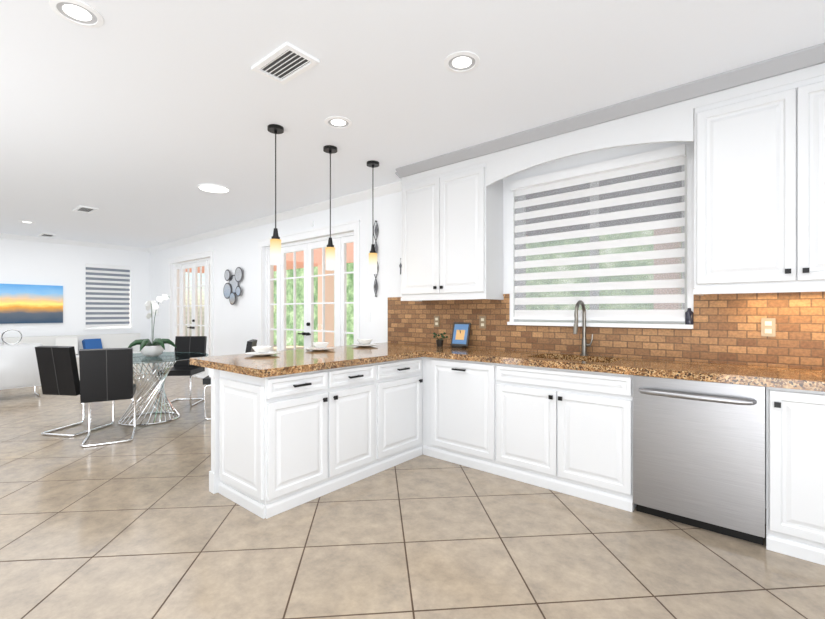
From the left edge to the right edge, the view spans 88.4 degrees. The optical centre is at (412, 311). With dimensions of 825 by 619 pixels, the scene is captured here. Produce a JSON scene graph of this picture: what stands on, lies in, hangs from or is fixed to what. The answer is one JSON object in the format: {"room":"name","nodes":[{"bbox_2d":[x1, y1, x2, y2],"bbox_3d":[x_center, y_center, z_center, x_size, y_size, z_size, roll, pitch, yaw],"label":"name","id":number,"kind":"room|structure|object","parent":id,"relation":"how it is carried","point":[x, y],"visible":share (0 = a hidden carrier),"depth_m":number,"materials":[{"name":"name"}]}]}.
{"room":"kitchen","nodes":[
{"label":"kitchen","id":0,"kind":"room"},
{"bbox_2d":[0,238,149,343],"bbox_3d":[-8.431,-0.072,7.252,0.200,2.795,7.000,0,0,40],"label":"wall","id":1,"kind":"structure","parent":0,"point":[36,263],"depth_m":8.72,"materials":[{"name":"white paint"}]},
{"bbox_2d":[0,284,62,323],"bbox_3d":[-7.615,-0.155,8.036,0.038,0.750,1.550,0,0,40],"label":"framed picture","id":2,"kind":"object","parent":1,"relation":"attached to","point":[21,303],"visible":0.89,"depth_m":8.24},
{"bbox_2d":[0,233,146,251],"bbox_3d":[-8.353,-1.427,7.121,0.085,0.085,6.900,0,0,40],"label":"crown molding","id":3,"kind":"structure","parent":1,"relation":"attached to","point":[2,235],"depth_m":8.69,"materials":[{"name":"white wood"}]},
{"bbox_2d":[86,326,128,327],"bbox_3d":[-6.722,-0.335,9.336,0.060,1.364,0.824,0,0,40],"label":"window","id":4,"kind":"structure","parent":1,"relation":"in","point":[108,327],"depth_m":9.36,"materials":[{"name":"white"}]},
{"bbox_2d":[86,264,130,326],"bbox_3d":[-6.655,-0.348,9.280,0.075,1.336,0.820,0,0,40],"label":"window blind","id":5,"kind":"object","parent":1,"relation":"attached to","point":[107,295],"visible":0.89,"depth_m":9.26,"materials":[{"name":"white fabric"}]},
{"bbox_2d":[84,327,132,329],"bbox_3d":[-6.645,0.365,9.271,0.120,0.029,0.890,0,0,40],"label":"sill","id":6,"kind":"structure","parent":1,"relation":"attached to","point":[106,328],"depth_m":9.16,"materials":[{"name":"white"}]},
{"bbox_2d":[0,368,824,618],"bbox_3d":[-3.337,1.325,2.977,13.500,0.060,7.400,0,0,40],"label":"floor","id":7,"kind":"structure","parent":0,"point":[145,523],"depth_m":2.34,"materials":[{"name":"tile"}]},
{"bbox_2d":[0,329,42,395],"bbox_3d":[-6.477,0.776,5.874,0.465,1.035,2.000,0,0,40],"label":"sideboard","id":8,"kind":"object","parent":7,"relation":"on","point":[18,366],"visible":0.98,"depth_m":6.29,"materials":[{"name":"white painted wood"}]},
{"bbox_2d":[35,346,114,436],"bbox_3d":[-3.679,0.824,4.653,0.423,0.941,0.563,0,0,10],"label":"chair","id":9,"kind":"object","parent":7,"relation":"on","point":[58,370],"visible":0.77,"depth_m":4.42,"materials":[{"name":"black leather"}]},
{"bbox_2d":[2,333,151,379],"bbox_3d":[-6.568,0.885,8.430,0.940,0.820,2.200,0,0,40],"label":"sofa","id":10,"kind":"object","parent":7,"relation":"on","point":[100,341],"visible":0.29,"depth_m":8.64,"materials":[{"name":"white"}]},
{"bbox_2d":[79,348,135,446],"bbox_3d":[-3.097,0.824,4.338,0.423,0.941,0.563,0,0,-30],"label":"chair","id":11,"kind":"object","parent":7,"relation":"on","point":[106,374],"visible":1,"depth_m":4.14,"materials":[{"name":"black leather"}]},
{"bbox_2d":[118,352,208,425],"bbox_3d":[-3.170,0.917,5.122,1.280,0.752,1.280,0,0,40],"label":"dining table","id":12,"kind":"object","parent":7,"relation":"on","point":[165,357],"visible":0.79,"depth_m":5.04,"materials":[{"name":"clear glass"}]},
{"bbox_2d":[128,294,176,356],"bbox_3d":[-3.175,0.163,5.165,0.476,0.755,0.514,0,0,40],"label":"orchid pot","id":13,"kind":"object","parent":12,"relation":"on","point":[149,349],"visible":1,"depth_m":5.10,"materials":[{"name":"white ceramic"}]},
{"bbox_2d":[158,336,206,406],"bbox_3d":[-3.248,0.824,6.020,0.423,0.941,0.563,0,0,-5],"label":"chair","id":14,"kind":"object","parent":7,"relation":"on","point":[188,344],"visible":0.79,"depth_m":6.20,"materials":[{"name":"black leather"}]},
{"bbox_2d":[203,339,256,419],"bbox_3d":[-2.268,0.824,5.313,0.563,0.941,0.423,0,0,-12],"label":"chair","id":15,"kind":"object","parent":7,"relation":"on","point":[249,348],"visible":0.21,"depth_m":5.07,"materials":[{"name":"black leather"}]},
{"bbox_2d":[209,362,380,518],"bbox_3d":[-0.871,0.850,3.229,0.685,0.888,1.005,0,0,40],"label":"base cabinet","id":16,"kind":"object","parent":7,"relation":"on","point":[281,443],"depth_m":2.91,"materials":[{"name":"white wood"}]},
{"bbox_2d":[190,345,421,377],"bbox_3d":[-0.812,0.380,3.548,1.035,0.050,1.590,0,0,40],"label":"countertop","id":17,"kind":"structure","parent":16,"relation":"on","point":[285,362],"depth_m":3.21,"materials":[{"name":"brown stone"}]},
{"bbox_2d":[244,346,279,355],"bbox_3d":[-1.229,0.319,3.467,0.276,0.070,0.276,0,0,40],"label":"plate","id":18,"kind":"object","parent":17,"relation":"on","point":[262,350],"visible":1,"depth_m":3.42,"materials":[{"name":"white ceramic"}]},
{"bbox_2d":[305,342,334,350],"bbox_3d":[-0.850,0.319,3.919,0.276,0.070,0.276,0,0,40],"label":"plate","id":19,"kind":"object","parent":17,"relation":"on","point":[320,346],"visible":1,"depth_m":3.87,"materials":[{"name":"white ceramic"}]},
{"bbox_2d":[381,357,422,470],"bbox_3d":[-0.339,0.850,3.813,0.620,0.888,0.575,0,0,40],"label":"base cabinet","id":20,"kind":"object","parent":7,"relation":"on","point":[401,380],"depth_m":3.62,"materials":[{"name":"white wood"}]},
{"bbox_2d":[423,357,530,473],"bbox_3d":[0.569,0.850,3.855,0.755,0.888,0.628,0,0,40],"label":"base cabinet","id":21,"kind":"object","parent":7,"relation":"on","point":[459,395],"depth_m":3.57,"materials":[{"name":"white wood"}]},
{"bbox_2d":[495,381,635,511],"bbox_3d":[1.239,0.962,3.294,0.993,0.664,0.628,0,0,40],"label":"base cabinet","id":22,"kind":"object","parent":7,"relation":"on","point":[567,431],"depth_m":3.00,"materials":[{"name":"white wood"}]},
{"bbox_2d":[633,375,765,544],"bbox_3d":[1.831,0.851,2.711,0.656,0.886,0.664,0,0,40],"label":"dishwasher","id":23,"kind":"object","parent":7,"relation":"on","point":[699,454],"visible":0.94,"depth_m":2.49,"materials":[{"name":"silver metal"}]},
{"bbox_2d":[766,387,824,564],"bbox_3d":[2.349,0.850,2.362,0.578,0.888,0.628,0,0,40],"label":"base cabinet","id":24,"kind":"object","parent":7,"relation":"on","point":[795,418],"depth_m":2.23,"materials":[{"name":"white wood"}]},
{"bbox_2d":[350,342,824,391],"bbox_3d":[1.156,0.380,3.354,4.300,0.050,0.642,0,0,40],"label":"countertop","id":25,"kind":"structure","parent":24,"relation":"on","point":[754,375],"depth_m":2.81,"materials":[{"name":"brown stone"}]},
{"bbox_2d":[351,339,377,346],"bbox_3d":[-0.490,0.319,4.348,0.276,0.070,0.276,0,0,40],"label":"plate","id":26,"kind":"object","parent":25,"relation":"on","point":[364,342],"visible":1,"depth_m":4.29,"materials":[{"name":"white ceramic"}]},
{"bbox_2d":[433,332,447,346],"bbox_3d":[0.274,0.281,4.318,0.159,0.147,0.150,0,0,40],"label":"herb pot","id":27,"kind":"object","parent":25,"relation":"on","point":[439,342],"visible":1,"depth_m":4.30,"materials":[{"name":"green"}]},
{"bbox_2d":[451,322,470,347],"bbox_3d":[0.472,0.230,4.203,0.200,0.249,0.124,0,0,40],"label":"picture frame","id":28,"kind":"object","parent":25,"relation":"on","point":[460,335],"visible":1,"depth_m":4.20,"materials":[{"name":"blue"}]},
{"bbox_2d":[573,300,592,355],"bbox_3d":[1.359,0.130,3.387,0.103,0.448,0.259,0,0,40],"label":"faucet","id":29,"kind":"object","parent":25,"relation":"on","point":[585,344],"visible":0.98,"depth_m":3.45,"materials":[{"name":"silver metal"}]},
{"bbox_2d":[0,0,824,247],"bbox_3d":[-3.337,-1.520,2.977,13.500,0.100,7.400,0,0,40],"label":"ceiling","id":30,"kind":"structure","parent":0,"point":[136,122],"depth_m":2.76,"materials":[{"name":"white paint"}]},
{"bbox_2d":[18,221,34,223],"bbox_3d":[-6.294,-1.465,6.921,0.210,0.010,0.210,0,0,40],"label":"recessed light","id":31,"kind":"object","parent":30,"relation":"in","point":[29,222],"visible":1,"depth_m":6.94,"materials":[{"name":"white"}]},
{"bbox_2d":[38,233,56,237],"bbox_3d":[-6.956,-1.461,8.077,0.400,0.018,0.220,0,0,40],"label":"ceiling vent","id":32,"kind":"object","parent":30,"relation":"in","point":[47,235],"visible":1,"depth_m":8.05,"materials":[{"name":"white metal"}]},
{"bbox_2d":[49,0,103,27],"bbox_3d":[-1.643,-1.465,2.079,0.210,0.010,0.210,0,0,40],"label":"recessed light","id":33,"kind":"object","parent":30,"relation":"in","point":[78,12],"visible":1,"depth_m":2.08,"materials":[{"name":"white"}]},
{"bbox_2d":[72,205,98,213],"bbox_3d":[-4.671,-1.461,6.055,0.400,0.018,0.220,0,0,40],"label":"ceiling vent","id":34,"kind":"object","parent":30,"relation":"in","point":[84,209],"visible":1,"depth_m":6.06,"materials":[{"name":"white metal"}]},
{"bbox_2d":[198,184,229,192],"bbox_3d":[-2.352,-1.463,5.023,0.344,0.014,0.344,0,0,40],"label":"ceiling light","id":35,"kind":"object","parent":30,"relation":"attached to","point":[215,188],"visible":0.98,"depth_m":5.00,"materials":[{"name":"white"}]},
{"bbox_2d":[267,124,283,264],"bbox_3d":[-1.090,-0.922,3.376,0.124,1.094,0.124,0,0,40],"label":"pendant light","id":36,"kind":"object","parent":30,"relation":"hanging from","point":[275,244],"visible":1,"depth_m":3.35,"materials":[{"name":"black metal"}]},
{"bbox_2d":[251,42,319,84],"bbox_3d":[-0.755,-1.461,2.508,0.370,0.018,0.220,0,0,40],"label":"ceiling vent","id":37,"kind":"object","parent":30,"relation":"in","point":[285,63],"visible":1,"depth_m":2.50,"materials":[{"name":"white metal"}]},
{"bbox_2d":[323,145,336,270],"bbox_3d":[-0.736,-0.922,3.798,0.124,1.094,0.124,0,0,40],"label":"pendant light","id":38,"kind":"object","parent":30,"relation":"hanging from","point":[330,247],"visible":1,"depth_m":3.77,"materials":[{"name":"black metal"}]},
{"bbox_2d":[325,116,351,128],"bbox_3d":[-0.574,-1.465,3.283,0.210,0.010,0.210,0,0,40],"label":"recessed light","id":39,"kind":"object","parent":30,"relation":"in","point":[339,122],"visible":1,"depth_m":3.28,"materials":[{"name":"white"}]},
{"bbox_2d":[367,160,378,273],"bbox_3d":[-0.389,-0.922,4.172,0.124,1.094,0.124,0,0,40],"label":"pendant light","id":40,"kind":"object","parent":30,"relation":"hanging from","point":[372,253],"visible":1,"depth_m":4.14,"materials":[{"name":"black metal"}]},
{"bbox_2d":[444,51,479,72],"bbox_3d":[0.290,-1.465,2.493,0.210,0.010,0.210,0,0,40],"label":"recessed light","id":41,"kind":"object","parent":30,"relation":"in","point":[458,62],"visible":1,"depth_m":2.48,"materials":[{"name":"white"}]},
{"bbox_2d":[150,142,693,365],"bbox_3d":[-1.023,-0.072,5.735,13.500,2.795,0.200,0,0,40],"label":"wall","id":42,"kind":"structure","parent":0,"point":[235,327],"depth_m":5.29,"materials":[{"name":"white paint"}]},
{"bbox_2d":[152,363,168,369],"bbox_3d":[-5.669,1.239,9.493,1.090,0.110,0.016,0,0,40],"label":"baseboard","id":43,"kind":"structure","parent":42,"relation":"attached to","point":[156,365],"depth_m":9.46,"materials":[{"name":"white"}]},
{"bbox_2d":[168,250,213,367],"bbox_3d":[-4.468,0.071,8.475,2.060,2.443,0.029,0,0,40],"label":"door frame","id":44,"kind":"structure","parent":42,"relation":"attached to","point":[202,254],"depth_m":8.08,"materials":[{"name":"white wood"}]},
{"bbox_2d":[174,258,209,378],"bbox_3d":[-4.412,0.131,8.542,1.854,2.325,0.127,0,0,40],"label":"french door","id":45,"kind":"structure","parent":42,"relation":"in","point":[180,302],"depth_m":8.57,"materials":[{"name":"white wood"}]},
{"bbox_2d":[223,267,242,304],"bbox_3d":[-3.083,-0.440,7.293,0.660,0.640,0.058,0,0,40],"label":"cluster","id":46,"kind":"object","parent":42,"relation":"attached to","point":[232,288],"visible":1,"depth_m":7.27,"materials":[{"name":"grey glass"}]},
{"bbox_2d":[257,219,359,345],"bbox_3d":[-1.568,0.071,6.042,2.370,2.443,0.029,0,0,40],"label":"door frame","id":47,"kind":"structure","parent":42,"relation":"attached to","point":[354,225],"depth_m":5.60,"materials":[{"name":"white wood"}]},
{"bbox_2d":[265,232,353,350],"bbox_3d":[-1.512,0.131,6.109,2.164,2.325,0.127,0,0,40],"label":"french door","id":48,"kind":"structure","parent":42,"relation":"in","point":[340,271],"depth_m":6.08,"materials":[{"name":"white wood"}]},
{"bbox_2d":[373,220,378,296],"bbox_3d":[-0.439,-0.640,5.093,0.079,0.916,0.029,0,0,40],"label":"sculpture","id":49,"kind":"object","parent":42,"relation":"attached to","point":[376,230],"visible":0.67,"depth_m":5.09,"materials":[{"name":"grey metal"}]},
{"bbox_2d":[401,155,503,300],"bbox_3d":[0.360,-0.755,4.194,1.012,1.280,0.377,0,0,40],"label":"upper cabinet","id":50,"kind":"object","parent":42,"relation":"attached to","point":[452,231],"visible":0.98,"depth_m":3.98,"materials":[{"name":"white wood"}]},
{"bbox_2d":[147,43,824,251],"bbox_3d":[-1.681,-1.427,5.883,11.900,0.085,0.420,0,0,40],"label":"crown molding","id":51,"kind":"structure","parent":42,"relation":"attached to","point":[786,63],"depth_m":3.19,"materials":[{"name":"grey wood"}]},
{"bbox_2d":[486,98,693,186],"bbox_3d":[1.352,-1.255,3.392,1.542,0.280,0.331,0,0,40],"label":"arched valance","id":52,"kind":"object","parent":42,"relation":"attached to","point":[672,122],"visible":0.98,"depth_m":3.13,"materials":[{"name":"white wood"}]},
{"bbox_2d":[507,322,693,328],"bbox_3d":[1.484,0.105,3.534,1.450,0.029,0.150,0,0,40],"label":"sill","id":53,"kind":"structure","parent":42,"relation":"attached to","point":[680,326],"depth_m":3.36,"materials":[{"name":"white wood"}]},
{"bbox_2d":[685,308,693,324],"bbox_3d":[1.990,0.030,3.048,0.052,0.118,0.052,0,0,40],"label":"soap bottle","id":54,"kind":"object","parent":53,"relation":"on","point":[689,316],"visible":0.92,"depth_m":3.03,"materials":[{"name":"grey"}]},
{"bbox_2d":[519,153,686,323],"bbox_3d":[1.551,-0.550,3.615,1.364,1.274,0.060,0,0,40],"label":"kitchen window","id":55,"kind":"structure","parent":42,"relation":"in","point":[685,272],"depth_m":3.52,"materials":[{"name":"white"}]},
{"bbox_2d":[510,144,685,320],"bbox_3d":[1.442,-0.567,3.485,1.360,1.267,0.071,0,0,40],"label":"window blind","id":56,"kind":"object","parent":55,"relation":"attached to","point":[653,161],"visible":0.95,"depth_m":3.42,"materials":[{"name":"white fabric"}]},
{"bbox_2d":[388,292,824,369],"bbox_3d":[1.359,0.092,3.595,4.300,0.524,0.012,0,0,40],"label":"tile backsplash","id":57,"kind":"structure","parent":42,"relation":"attached to","point":[727,329],"depth_m":3.09,"materials":[{"name":"stone"}]},
{"bbox_2d":[434,316,439,326],"bbox_3d":[0.257,0.100,4.507,0.072,0.120,0.008,0,0,40],"label":"electrical outlet plate","id":58,"kind":"object","parent":57,"relation":"attached to","point":[436,321],"visible":1,"depth_m":4.50,"materials":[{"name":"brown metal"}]},
{"bbox_2d":[479,316,485,327],"bbox_3d":[0.686,0.100,4.147,0.072,0.120,0.008,0,0,40],"label":"electrical outlet plate","id":59,"kind":"object","parent":57,"relation":"attached to","point":[482,321],"visible":1,"depth_m":4.14,"materials":[{"name":"beige plastic"}]},
{"bbox_2d":[761,318,775,336],"bbox_3d":[2.325,0.100,2.771,0.072,0.120,0.008,0,0,40],"label":"electrical outlet plate","id":60,"kind":"object","parent":57,"relation":"attached to","point":[768,326],"visible":1,"depth_m":2.77,"materials":[{"name":"beige plastic"}]},
{"bbox_2d":[693,63,824,295],"bbox_3d":[2.310,-0.755,2.558,1.002,1.280,0.377,0,0,40],"label":"upper cabinet","id":61,"kind":"object","parent":42,"relation":"attached to","point":[759,186],"visible":1,"depth_m":2.54,"materials":[{"name":"white wood"}]},
{"label":"outside","id":62,"kind":"structure","parent":0,"visible":0},
{"bbox_2d":[274,346,303,350],"bbox_3d":[0.523,1.325,8.355,18.100,0.059,5.799,0,0,40],"label":"floor","id":63,"kind":"structure","parent":62,"point":[291,347],"depth_m":15.47,"materials":[{"name":"beige tile"}]},
{"bbox_2d":[318,227,680,346],"bbox_3d":[2.126,0.010,7.466,11.800,2.520,0.300,0,0,40],"label":"patio column","id":64,"kind":"structure","parent":63,"relation":"on","point":[330,318],"depth_m":11.04,"materials":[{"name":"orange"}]},
{"bbox_2d":[186,165,681,272],"bbox_3d":[-0.248,-1.300,7.436,18.100,0.100,3.399,0,0,40],"label":"patio ceiling","id":65,"kind":"structure","parent":64,"relation":"on","point":[350,249],"depth_m":5.49,"materials":[{"name":"brown"}]},
{"bbox_2d":[274,227,681,345],"bbox_3d":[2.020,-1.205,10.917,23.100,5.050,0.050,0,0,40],"label":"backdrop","id":66,"kind":"structure","parent":62,"point":[300,300],"depth_m":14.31,"materials":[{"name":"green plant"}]}
]}

